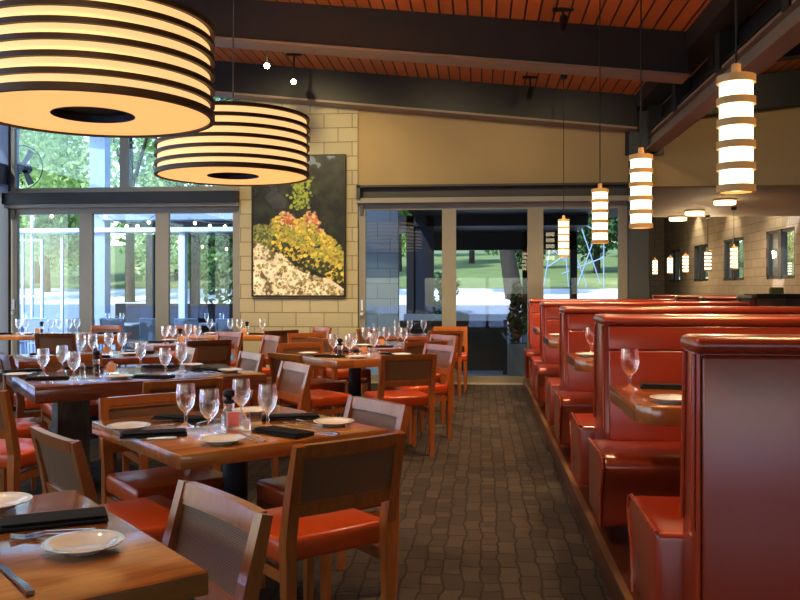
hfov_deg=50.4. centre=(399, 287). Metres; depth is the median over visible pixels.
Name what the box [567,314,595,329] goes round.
cushion
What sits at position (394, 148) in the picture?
wall
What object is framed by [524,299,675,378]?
booth
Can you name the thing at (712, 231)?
wall
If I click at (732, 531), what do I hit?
booth
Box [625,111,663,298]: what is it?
column
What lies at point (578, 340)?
cushion
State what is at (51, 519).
cloth napkin
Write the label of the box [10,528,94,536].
fork
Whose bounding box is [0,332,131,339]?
dining table
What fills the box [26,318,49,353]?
patio chair
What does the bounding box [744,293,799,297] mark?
countertop
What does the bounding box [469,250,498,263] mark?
tree
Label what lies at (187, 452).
dining table
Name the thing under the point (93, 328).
dining chair
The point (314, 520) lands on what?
dining chair
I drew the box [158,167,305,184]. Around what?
diffuser
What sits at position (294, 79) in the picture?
track spotlight
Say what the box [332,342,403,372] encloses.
dining table
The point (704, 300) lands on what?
cushion
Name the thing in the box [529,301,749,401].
booth
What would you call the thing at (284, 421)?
fork
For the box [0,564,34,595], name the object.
table knife
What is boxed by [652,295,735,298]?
booth
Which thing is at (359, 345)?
bread plate
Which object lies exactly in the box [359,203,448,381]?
door
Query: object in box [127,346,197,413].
dining chair
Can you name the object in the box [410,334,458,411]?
dining chair
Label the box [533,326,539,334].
table
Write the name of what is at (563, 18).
track spotlight
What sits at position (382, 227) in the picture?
wall
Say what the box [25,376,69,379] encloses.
cloth napkin
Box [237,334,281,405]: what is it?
dining chair
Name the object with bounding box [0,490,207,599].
dining table
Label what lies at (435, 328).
dining chair
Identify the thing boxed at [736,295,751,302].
post
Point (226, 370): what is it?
bread plate
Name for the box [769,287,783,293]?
box
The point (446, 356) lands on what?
dining chair
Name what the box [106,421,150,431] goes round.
bread plate
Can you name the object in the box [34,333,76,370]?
dining chair
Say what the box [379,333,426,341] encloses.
dining table
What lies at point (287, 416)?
cloth napkin
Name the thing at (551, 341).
table
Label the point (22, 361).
dining table
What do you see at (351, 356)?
bread plate
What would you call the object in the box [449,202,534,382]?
door
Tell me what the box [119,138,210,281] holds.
tree
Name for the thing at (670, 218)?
diffuser
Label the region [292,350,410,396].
dining table
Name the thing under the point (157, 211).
door
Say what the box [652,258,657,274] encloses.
pendant
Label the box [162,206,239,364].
door
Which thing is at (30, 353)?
cloth napkin
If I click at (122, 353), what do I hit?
bread plate
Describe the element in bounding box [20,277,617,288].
lawn
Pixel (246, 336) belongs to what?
dining table
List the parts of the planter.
stem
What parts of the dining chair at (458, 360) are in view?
rail, leg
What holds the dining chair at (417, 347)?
on the floor
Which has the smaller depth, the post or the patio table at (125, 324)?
the post
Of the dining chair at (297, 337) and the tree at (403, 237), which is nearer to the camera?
the dining chair at (297, 337)
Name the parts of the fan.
motor, blade, blade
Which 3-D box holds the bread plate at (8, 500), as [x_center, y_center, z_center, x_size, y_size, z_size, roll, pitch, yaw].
[-1.138,0.608,2.399,0.187,0.022,0.187,0,0,5]
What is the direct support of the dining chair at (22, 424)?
on the floor
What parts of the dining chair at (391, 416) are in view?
leg, leg, seat, leg, cane panel, cane trim, rail, leg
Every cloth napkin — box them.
[0,506,108,532]
[1,368,42,372]
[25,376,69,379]
[29,353,62,354]
[63,366,103,368]
[97,332,119,333]
[120,428,186,438]
[124,351,154,352]
[132,374,174,378]
[141,365,179,367]
[147,341,173,342]
[151,413,212,422]
[191,367,219,371]
[251,425,313,438]
[262,413,319,420]
[313,354,344,357]
[333,350,360,352]
[367,345,393,346]
[380,352,410,354]
[639,383,681,388]
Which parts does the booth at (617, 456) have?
seat, seat, backrest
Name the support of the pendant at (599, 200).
hanging from the ceiling at (671, 15)
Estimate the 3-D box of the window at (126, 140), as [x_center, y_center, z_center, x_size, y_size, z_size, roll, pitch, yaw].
[-3.181,-2.330,12.423,1.750,1.800,0.070,0,0,5]
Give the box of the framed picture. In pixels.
[251,154,345,296]
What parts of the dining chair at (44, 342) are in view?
leg, rail, cane trim, rail, cane panel, leg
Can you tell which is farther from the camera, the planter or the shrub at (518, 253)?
the shrub at (518, 253)
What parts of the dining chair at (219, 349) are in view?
leg, cane panel, cane trim, rail, rail, leg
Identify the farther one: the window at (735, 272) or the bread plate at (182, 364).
the window at (735, 272)
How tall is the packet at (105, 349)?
0.062 m
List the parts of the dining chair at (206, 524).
leg, rail, cane panel, cane trim, cane trim, rail, leg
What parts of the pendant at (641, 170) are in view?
cord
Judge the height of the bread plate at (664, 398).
0.022 m
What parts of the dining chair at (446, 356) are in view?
leg, seat, leg, cane panel, rail, cane trim, rail, leg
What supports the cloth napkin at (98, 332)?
on the dining table at (15, 335)
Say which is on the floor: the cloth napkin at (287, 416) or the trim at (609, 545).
the trim at (609, 545)
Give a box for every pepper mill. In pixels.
[92,337,97,350]
[93,350,99,371]
[223,389,234,423]
[337,338,342,354]
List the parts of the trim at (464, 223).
dark post, dark post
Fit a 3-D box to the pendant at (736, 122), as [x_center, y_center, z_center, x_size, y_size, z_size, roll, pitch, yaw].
[1.390,-1.557,3.514,0.154,2.325,0.154,0,0,11]
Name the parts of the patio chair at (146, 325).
leg, backrest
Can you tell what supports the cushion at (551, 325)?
on the booth at (546, 364)
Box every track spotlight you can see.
[264,51,269,68]
[286,53,301,84]
[522,76,537,100]
[552,7,573,34]
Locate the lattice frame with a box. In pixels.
[543,226,603,286]
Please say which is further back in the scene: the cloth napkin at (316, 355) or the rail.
the rail
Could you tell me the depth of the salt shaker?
3.70 m
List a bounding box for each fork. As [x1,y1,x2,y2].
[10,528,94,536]
[10,533,62,539]
[244,432,265,441]
[283,421,323,425]
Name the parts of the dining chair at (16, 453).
cane panel, rail, leg, leg, seat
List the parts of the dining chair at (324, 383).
leg, rail, cane panel, cane trim, seat, leg, leg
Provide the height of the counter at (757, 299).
1.285 m
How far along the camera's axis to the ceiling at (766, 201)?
13.92 m
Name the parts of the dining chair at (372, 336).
leg, rail, cane panel, leg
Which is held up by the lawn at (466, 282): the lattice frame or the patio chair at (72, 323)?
the lattice frame
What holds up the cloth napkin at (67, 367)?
on the table at (70, 398)
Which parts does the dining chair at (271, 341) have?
leg, seat, cane panel, rail, leg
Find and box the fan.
[19,145,42,187]
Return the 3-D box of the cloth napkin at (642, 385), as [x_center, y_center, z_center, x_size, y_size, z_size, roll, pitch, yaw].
[1.294,0.469,4.086,0.270,0.018,0.121,0,0,13]
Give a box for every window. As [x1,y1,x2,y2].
[11,127,123,190]
[124,99,239,189]
[670,249,679,281]
[694,244,707,281]
[724,236,743,280]
[767,226,794,278]
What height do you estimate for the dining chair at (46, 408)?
0.842 m
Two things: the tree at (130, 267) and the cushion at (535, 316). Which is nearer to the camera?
the cushion at (535, 316)
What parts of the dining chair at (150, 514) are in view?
leg, rail, rail, cane trim, cane trim, cane panel, leg, seat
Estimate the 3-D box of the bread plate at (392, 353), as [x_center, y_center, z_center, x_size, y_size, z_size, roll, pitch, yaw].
[0.016,0.608,7.753,0.187,0.022,0.187,0,0,5]
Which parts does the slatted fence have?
post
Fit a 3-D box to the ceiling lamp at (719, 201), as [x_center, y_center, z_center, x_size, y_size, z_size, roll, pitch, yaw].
[5.112,-1.355,13.375,0.350,0.090,0.350,0,0,5]
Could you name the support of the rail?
on the ground at (469, 372)
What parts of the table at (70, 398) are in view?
post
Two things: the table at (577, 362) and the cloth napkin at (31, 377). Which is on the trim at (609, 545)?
the table at (577, 362)
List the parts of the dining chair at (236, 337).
cane panel, rail, leg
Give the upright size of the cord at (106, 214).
0.311 m
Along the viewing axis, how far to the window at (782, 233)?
17.70 m
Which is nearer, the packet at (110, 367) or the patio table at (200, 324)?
the packet at (110, 367)
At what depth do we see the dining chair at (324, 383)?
8.16 m
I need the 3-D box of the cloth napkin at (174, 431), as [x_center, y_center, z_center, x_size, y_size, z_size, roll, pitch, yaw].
[-1.036,0.610,3.575,0.270,0.018,0.121,0,0,-17]
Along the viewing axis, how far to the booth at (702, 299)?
13.89 m
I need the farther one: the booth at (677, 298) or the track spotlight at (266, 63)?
the booth at (677, 298)
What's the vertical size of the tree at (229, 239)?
8.105 m
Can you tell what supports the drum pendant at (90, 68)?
hanging from the ceiling at (671, 15)
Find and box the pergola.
[20,137,232,353]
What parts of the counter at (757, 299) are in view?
panel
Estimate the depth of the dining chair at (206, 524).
2.13 m
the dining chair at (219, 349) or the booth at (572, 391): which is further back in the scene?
the dining chair at (219, 349)
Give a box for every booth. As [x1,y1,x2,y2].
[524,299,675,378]
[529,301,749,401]
[544,306,799,444]
[569,314,799,528]
[626,334,799,599]
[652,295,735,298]
[674,296,735,301]
[699,297,737,301]
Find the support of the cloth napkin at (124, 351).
on the dining table at (22, 361)
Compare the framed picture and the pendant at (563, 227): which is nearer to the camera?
the pendant at (563, 227)
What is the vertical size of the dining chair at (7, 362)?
0.842 m
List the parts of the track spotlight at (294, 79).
stem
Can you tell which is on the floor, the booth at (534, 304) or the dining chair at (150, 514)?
the dining chair at (150, 514)
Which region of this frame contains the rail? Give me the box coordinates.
[404,314,526,342]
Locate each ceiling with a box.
[214,0,710,94]
[608,187,799,217]
[690,0,799,76]
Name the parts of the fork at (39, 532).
handle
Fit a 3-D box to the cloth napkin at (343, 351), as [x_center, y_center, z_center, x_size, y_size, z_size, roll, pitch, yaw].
[-0.503,0.610,8.215,0.270,0.018,0.121,0,0,-35]
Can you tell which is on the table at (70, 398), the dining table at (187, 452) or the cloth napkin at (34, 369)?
the cloth napkin at (34, 369)
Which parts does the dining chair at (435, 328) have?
rail, seat, leg, leg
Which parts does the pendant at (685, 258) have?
cord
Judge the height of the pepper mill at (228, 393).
0.161 m
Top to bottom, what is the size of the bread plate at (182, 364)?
0.022 m
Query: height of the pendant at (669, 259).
2.200 m
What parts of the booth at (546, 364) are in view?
seat, backrest, seat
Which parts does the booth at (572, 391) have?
seat, backrest, seat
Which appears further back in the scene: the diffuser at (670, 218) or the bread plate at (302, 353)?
the diffuser at (670, 218)
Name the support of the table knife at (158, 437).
on the dining table at (187, 452)
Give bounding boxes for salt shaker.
[242,412,250,417]
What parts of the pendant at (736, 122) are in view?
cord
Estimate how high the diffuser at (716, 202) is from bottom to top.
0.060 m
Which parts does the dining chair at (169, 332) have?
leg, seat, cane panel, rail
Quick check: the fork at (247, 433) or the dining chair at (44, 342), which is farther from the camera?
the dining chair at (44, 342)
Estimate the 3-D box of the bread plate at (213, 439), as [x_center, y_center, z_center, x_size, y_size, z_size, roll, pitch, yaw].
[-0.711,0.608,3.393,0.187,0.022,0.187,0,0,5]
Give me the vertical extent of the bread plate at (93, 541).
0.022 m
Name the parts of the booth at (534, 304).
backrest, seat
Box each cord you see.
[106,214,154,223]
[171,237,232,246]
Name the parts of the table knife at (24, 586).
blade, handle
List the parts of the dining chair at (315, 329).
rail, leg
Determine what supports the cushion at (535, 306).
on the booth at (534, 304)
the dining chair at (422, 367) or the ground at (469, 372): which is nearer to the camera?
the dining chair at (422, 367)
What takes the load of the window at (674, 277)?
in the wall at (712, 231)
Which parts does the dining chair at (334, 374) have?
leg, rail, cane panel, leg, seat, leg, leg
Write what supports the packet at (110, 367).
in the caddy
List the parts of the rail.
post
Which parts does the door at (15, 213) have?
handle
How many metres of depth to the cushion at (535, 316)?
11.12 m
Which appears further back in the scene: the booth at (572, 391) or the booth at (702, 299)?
the booth at (702, 299)
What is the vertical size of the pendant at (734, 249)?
1.070 m
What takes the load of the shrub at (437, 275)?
on the ground at (51, 311)
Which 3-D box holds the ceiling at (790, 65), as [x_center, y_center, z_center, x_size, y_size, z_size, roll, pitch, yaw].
[4.719,-3.010,3.669,4.500,0.600,16.200,0,0,5]
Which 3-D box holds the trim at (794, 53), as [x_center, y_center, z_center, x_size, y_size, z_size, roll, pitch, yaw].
[5.209,-2.692,8.544,4.050,0.855,0.200,0,0,5]
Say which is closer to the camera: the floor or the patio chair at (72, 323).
the floor
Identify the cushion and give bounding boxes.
[532,303,539,312]
[532,313,539,348]
[545,307,559,318]
[545,319,558,363]
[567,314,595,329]
[568,330,593,390]
[608,326,799,349]
[608,350,681,440]
[679,299,699,301]
[704,300,737,301]
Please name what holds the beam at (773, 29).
attached to the wall at (394, 148)
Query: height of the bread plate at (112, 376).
0.022 m
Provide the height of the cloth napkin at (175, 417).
0.018 m
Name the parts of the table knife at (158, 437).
handle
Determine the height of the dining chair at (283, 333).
0.842 m
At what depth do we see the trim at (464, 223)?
16.78 m
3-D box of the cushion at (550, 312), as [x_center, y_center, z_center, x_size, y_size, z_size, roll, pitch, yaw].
[2.547,0.264,8.849,2.048,0.124,0.047,0,0,5]
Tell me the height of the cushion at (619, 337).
0.124 m
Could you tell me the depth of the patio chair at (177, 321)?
14.17 m
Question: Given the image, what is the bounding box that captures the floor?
[0,381,611,599]
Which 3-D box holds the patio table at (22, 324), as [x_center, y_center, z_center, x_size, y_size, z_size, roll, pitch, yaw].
[-6.949,1.020,15.630,0.900,0.740,0.800,0,0,5]
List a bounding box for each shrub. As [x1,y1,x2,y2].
[434,272,460,313]
[515,250,552,268]
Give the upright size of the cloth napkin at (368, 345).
0.018 m
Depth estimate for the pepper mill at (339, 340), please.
7.73 m
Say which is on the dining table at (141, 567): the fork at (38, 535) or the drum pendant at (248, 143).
the fork at (38, 535)
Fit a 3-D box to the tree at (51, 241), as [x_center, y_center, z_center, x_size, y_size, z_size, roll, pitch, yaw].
[-10.511,-1.695,25.387,2.772,3.826,2.536,0,0,28]
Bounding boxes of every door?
[11,208,85,372]
[86,207,161,364]
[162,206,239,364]
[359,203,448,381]
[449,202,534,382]
[535,201,626,298]
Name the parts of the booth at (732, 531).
seat, backrest, panel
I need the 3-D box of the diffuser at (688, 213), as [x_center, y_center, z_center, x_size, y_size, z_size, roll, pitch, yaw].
[5.292,-1.340,15.267,0.330,0.060,0.330,0,0,5]
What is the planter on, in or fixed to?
on the ground at (469, 372)
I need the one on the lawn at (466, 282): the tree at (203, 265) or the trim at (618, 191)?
the tree at (203, 265)
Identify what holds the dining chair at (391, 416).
on the floor
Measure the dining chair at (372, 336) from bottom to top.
0.842 m
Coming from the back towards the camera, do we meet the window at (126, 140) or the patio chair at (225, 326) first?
the patio chair at (225, 326)
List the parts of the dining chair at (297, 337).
leg, rail, cane panel, cane trim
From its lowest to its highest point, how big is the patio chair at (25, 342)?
0.884 m
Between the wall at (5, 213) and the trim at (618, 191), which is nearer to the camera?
the trim at (618, 191)
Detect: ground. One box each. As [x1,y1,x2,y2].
[20,304,521,351]
[25,349,507,375]
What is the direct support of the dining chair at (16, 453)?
on the floor
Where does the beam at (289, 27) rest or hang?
attached to the wall at (3, 167)
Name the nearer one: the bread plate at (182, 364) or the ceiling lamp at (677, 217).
the bread plate at (182, 364)
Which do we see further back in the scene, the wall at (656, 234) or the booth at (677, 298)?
the wall at (656, 234)
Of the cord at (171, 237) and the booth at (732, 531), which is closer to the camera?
the booth at (732, 531)
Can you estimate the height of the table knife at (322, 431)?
0.010 m
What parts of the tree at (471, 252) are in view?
crown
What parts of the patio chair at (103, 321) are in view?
backrest, leg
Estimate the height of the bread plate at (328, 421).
0.022 m
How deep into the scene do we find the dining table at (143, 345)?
9.33 m
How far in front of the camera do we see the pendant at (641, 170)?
5.55 m
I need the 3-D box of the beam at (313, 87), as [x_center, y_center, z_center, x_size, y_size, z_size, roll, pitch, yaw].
[-1.813,-2.905,12.076,10.100,1.530,0.320,0,0,5]
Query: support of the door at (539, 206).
in the wall at (394, 148)
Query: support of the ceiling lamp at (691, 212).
attached to the ceiling at (766, 201)
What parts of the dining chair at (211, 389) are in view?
leg, leg, cane panel, cane trim, rail, leg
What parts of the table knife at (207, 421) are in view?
handle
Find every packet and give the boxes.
[103,347,108,352]
[107,364,113,371]
[227,412,238,426]
[361,347,366,353]
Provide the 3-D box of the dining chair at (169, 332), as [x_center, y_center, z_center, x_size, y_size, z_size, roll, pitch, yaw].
[-3.108,0.949,11.658,0.474,0.842,0.551,0,0,5]
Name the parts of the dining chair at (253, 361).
seat, leg, cane panel, cane trim, rail, leg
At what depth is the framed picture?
12.14 m
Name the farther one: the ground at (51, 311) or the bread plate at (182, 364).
the ground at (51, 311)
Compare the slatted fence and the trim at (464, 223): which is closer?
the slatted fence
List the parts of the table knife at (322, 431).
handle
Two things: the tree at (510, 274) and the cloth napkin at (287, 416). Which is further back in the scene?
the tree at (510, 274)
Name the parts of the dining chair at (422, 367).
leg, seat, cane trim, rail, cane panel, rail, cane trim, leg, leg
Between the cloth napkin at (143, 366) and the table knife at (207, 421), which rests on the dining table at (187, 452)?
the table knife at (207, 421)
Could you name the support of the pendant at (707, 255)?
hanging from the ceiling at (766, 201)
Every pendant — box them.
[0,0,214,137]
[154,0,309,185]
[557,74,569,256]
[591,0,608,243]
[629,0,652,228]
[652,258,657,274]
[667,255,672,273]
[682,221,688,272]
[704,215,711,270]
[716,0,755,194]
[730,207,737,268]
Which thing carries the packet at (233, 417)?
in the caddy
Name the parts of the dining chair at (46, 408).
leg, rail, seat, cane panel, cane trim, leg, leg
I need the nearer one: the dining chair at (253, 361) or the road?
the dining chair at (253, 361)
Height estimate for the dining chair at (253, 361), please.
0.842 m
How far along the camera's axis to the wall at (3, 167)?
12.52 m
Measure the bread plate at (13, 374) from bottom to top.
0.022 m
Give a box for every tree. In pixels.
[19,129,73,187]
[19,131,88,282]
[20,173,78,291]
[73,136,187,301]
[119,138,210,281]
[172,185,232,286]
[200,97,235,303]
[399,210,411,271]
[401,210,405,256]
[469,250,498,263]
[499,250,521,299]
[577,213,617,272]
[739,231,793,262]
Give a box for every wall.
[0,125,18,371]
[0,163,6,184]
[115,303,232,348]
[240,99,799,382]
[366,210,398,374]
[649,217,663,298]
[664,216,799,294]
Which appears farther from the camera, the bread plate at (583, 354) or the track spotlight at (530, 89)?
the track spotlight at (530, 89)
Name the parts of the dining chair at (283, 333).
leg, cane panel, rail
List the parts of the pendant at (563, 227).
cord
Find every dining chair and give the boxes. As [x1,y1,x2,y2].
[0,352,48,417]
[0,355,16,389]
[0,390,66,491]
[2,417,48,493]
[29,424,172,542]
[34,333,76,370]
[40,353,116,467]
[79,325,122,368]
[98,391,222,503]
[122,377,223,471]
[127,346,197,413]
[150,326,195,364]
[162,479,272,599]
[186,339,231,365]
[214,331,242,366]
[220,361,313,477]
[222,351,264,408]
[228,430,405,599]
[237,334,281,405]
[248,329,298,397]
[256,395,409,599]
[267,352,351,414]
[277,342,344,416]
[287,332,339,407]
[307,336,370,416]
[311,326,331,378]
[356,329,379,392]
[364,353,436,455]
[384,343,456,443]
[394,340,447,422]
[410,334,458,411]
[427,330,462,396]
[433,326,467,391]
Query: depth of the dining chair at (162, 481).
4.04 m
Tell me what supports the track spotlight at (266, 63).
attached to the ceiling at (671, 15)
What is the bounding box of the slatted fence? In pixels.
[399,320,506,374]
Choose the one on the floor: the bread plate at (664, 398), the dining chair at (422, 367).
the dining chair at (422, 367)
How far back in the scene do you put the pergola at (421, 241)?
16.28 m
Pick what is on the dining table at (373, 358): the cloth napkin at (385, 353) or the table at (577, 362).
the cloth napkin at (385, 353)
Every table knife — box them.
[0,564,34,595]
[120,436,176,439]
[196,417,224,424]
[299,428,339,434]
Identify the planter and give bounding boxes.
[506,280,526,375]
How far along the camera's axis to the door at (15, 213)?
12.61 m
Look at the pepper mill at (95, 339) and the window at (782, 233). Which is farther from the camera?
the window at (782, 233)
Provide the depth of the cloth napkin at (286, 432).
3.58 m
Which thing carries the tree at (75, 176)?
on the lawn at (466, 282)
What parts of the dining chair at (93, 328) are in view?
leg, seat, rail, rail, cane panel, leg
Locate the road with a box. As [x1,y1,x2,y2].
[20,289,617,304]
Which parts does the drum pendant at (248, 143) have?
lamp shade, cord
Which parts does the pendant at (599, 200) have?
cord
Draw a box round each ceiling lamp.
[669,215,686,220]
[684,209,704,215]
[713,198,736,205]
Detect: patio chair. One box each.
[20,341,27,353]
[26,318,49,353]
[67,318,99,349]
[99,318,138,367]
[139,318,172,366]
[174,318,199,332]
[216,318,232,331]
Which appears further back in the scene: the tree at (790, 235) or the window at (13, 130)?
the tree at (790, 235)
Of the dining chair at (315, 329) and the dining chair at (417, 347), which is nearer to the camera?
the dining chair at (417, 347)
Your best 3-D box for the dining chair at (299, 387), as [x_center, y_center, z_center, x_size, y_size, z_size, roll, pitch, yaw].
[-0.936,0.949,5.868,0.551,0.842,0.474,0,0,-33]
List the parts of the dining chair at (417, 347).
leg, seat, cane panel, rail, leg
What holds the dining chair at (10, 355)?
on the floor
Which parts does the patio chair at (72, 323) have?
backrest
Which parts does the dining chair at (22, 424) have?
seat, leg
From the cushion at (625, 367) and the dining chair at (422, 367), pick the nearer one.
the cushion at (625, 367)
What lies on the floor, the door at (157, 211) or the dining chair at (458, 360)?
the dining chair at (458, 360)
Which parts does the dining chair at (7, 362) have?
rail, leg, cane panel, rail, leg, seat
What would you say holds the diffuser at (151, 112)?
attached to the drum pendant at (90, 68)
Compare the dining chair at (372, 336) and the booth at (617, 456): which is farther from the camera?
the dining chair at (372, 336)
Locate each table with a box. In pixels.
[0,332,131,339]
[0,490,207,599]
[12,350,174,438]
[12,364,266,485]
[20,322,55,353]
[92,404,386,587]
[95,323,138,325]
[127,339,233,354]
[184,333,262,363]
[199,323,215,325]
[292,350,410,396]
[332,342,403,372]
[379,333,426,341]
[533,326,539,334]
[543,335,558,347]
[566,352,593,371]
[610,385,681,425]
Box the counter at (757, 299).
[744,293,799,305]
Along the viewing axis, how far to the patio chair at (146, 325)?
14.25 m
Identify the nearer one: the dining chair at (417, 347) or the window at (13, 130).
the dining chair at (417, 347)
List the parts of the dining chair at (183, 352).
leg, cane panel, rail, leg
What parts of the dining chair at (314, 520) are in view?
leg, seat, leg, rail, cane trim, cane panel, cane trim, rail, leg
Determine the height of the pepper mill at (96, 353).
0.161 m
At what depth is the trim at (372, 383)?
11.89 m
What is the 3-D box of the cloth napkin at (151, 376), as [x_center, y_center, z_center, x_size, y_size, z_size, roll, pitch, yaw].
[-1.701,0.610,5.868,0.270,0.018,0.121,0,0,15]
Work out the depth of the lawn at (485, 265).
35.86 m
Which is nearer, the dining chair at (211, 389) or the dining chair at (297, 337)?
the dining chair at (211, 389)
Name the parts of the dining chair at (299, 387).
leg, rail, cane trim, cane panel, cane trim, rail, leg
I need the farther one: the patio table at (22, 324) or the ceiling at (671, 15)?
the patio table at (22, 324)
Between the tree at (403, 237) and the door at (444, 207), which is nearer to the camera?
the door at (444, 207)
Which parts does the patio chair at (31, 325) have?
leg, backrest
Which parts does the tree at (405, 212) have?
crown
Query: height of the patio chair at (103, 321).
0.884 m
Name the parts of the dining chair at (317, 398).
leg, rail, cane trim, cane panel, leg, seat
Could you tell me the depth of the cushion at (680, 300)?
15.68 m
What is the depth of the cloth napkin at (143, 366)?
6.58 m
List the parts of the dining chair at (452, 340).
cane panel, rail, leg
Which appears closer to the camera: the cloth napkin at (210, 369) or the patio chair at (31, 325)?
the cloth napkin at (210, 369)
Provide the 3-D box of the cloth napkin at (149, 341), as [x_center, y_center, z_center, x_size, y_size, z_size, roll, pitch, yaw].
[-2.717,0.610,9.652,0.270,0.018,0.121,0,0,0]
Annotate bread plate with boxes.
[0,492,32,510]
[4,372,31,376]
[41,529,124,555]
[105,374,132,378]
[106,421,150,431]
[119,352,139,355]
[179,363,202,366]
[198,434,244,444]
[217,368,242,372]
[232,406,269,414]
[298,352,317,354]
[313,417,354,426]
[348,355,367,358]
[355,344,371,346]
[392,353,411,354]
[575,352,593,356]
[649,394,681,403]
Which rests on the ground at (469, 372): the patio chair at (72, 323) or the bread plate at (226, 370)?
the patio chair at (72, 323)
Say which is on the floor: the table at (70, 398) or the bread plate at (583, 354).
the table at (70, 398)
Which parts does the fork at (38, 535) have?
handle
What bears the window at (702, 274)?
in the wall at (712, 231)
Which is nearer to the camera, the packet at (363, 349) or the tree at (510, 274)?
the packet at (363, 349)
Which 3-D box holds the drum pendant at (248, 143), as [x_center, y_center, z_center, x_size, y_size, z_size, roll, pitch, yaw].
[-1.332,-1.951,6.787,1.252,2.132,1.252,0,0,5]
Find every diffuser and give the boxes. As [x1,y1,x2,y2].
[0,90,209,134]
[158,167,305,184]
[669,217,686,220]
[685,211,703,215]
[714,200,735,205]
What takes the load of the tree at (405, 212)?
on the lawn at (485, 265)
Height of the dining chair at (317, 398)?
0.842 m
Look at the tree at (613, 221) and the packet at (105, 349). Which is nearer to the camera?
the packet at (105, 349)
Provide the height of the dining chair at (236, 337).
0.842 m
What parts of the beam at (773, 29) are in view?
post, post, thin rail, web panel, post, post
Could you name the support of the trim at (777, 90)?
attached to the wall at (712, 231)
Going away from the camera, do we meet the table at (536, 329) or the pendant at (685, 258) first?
the table at (536, 329)
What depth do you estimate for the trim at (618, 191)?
11.89 m
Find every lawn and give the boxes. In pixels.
[20,242,793,277]
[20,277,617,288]
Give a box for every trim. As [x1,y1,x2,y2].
[2,189,239,208]
[125,214,587,331]
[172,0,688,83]
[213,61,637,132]
[356,182,629,203]
[365,382,522,385]
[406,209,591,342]
[523,377,638,599]
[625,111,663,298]
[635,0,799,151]
[662,70,799,116]
[708,16,799,69]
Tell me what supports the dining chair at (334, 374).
on the floor
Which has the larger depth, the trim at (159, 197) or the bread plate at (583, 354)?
the trim at (159, 197)
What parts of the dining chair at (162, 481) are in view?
leg, rail, rail, cane trim, cane panel, seat, leg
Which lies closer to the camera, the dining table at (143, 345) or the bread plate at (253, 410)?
the bread plate at (253, 410)

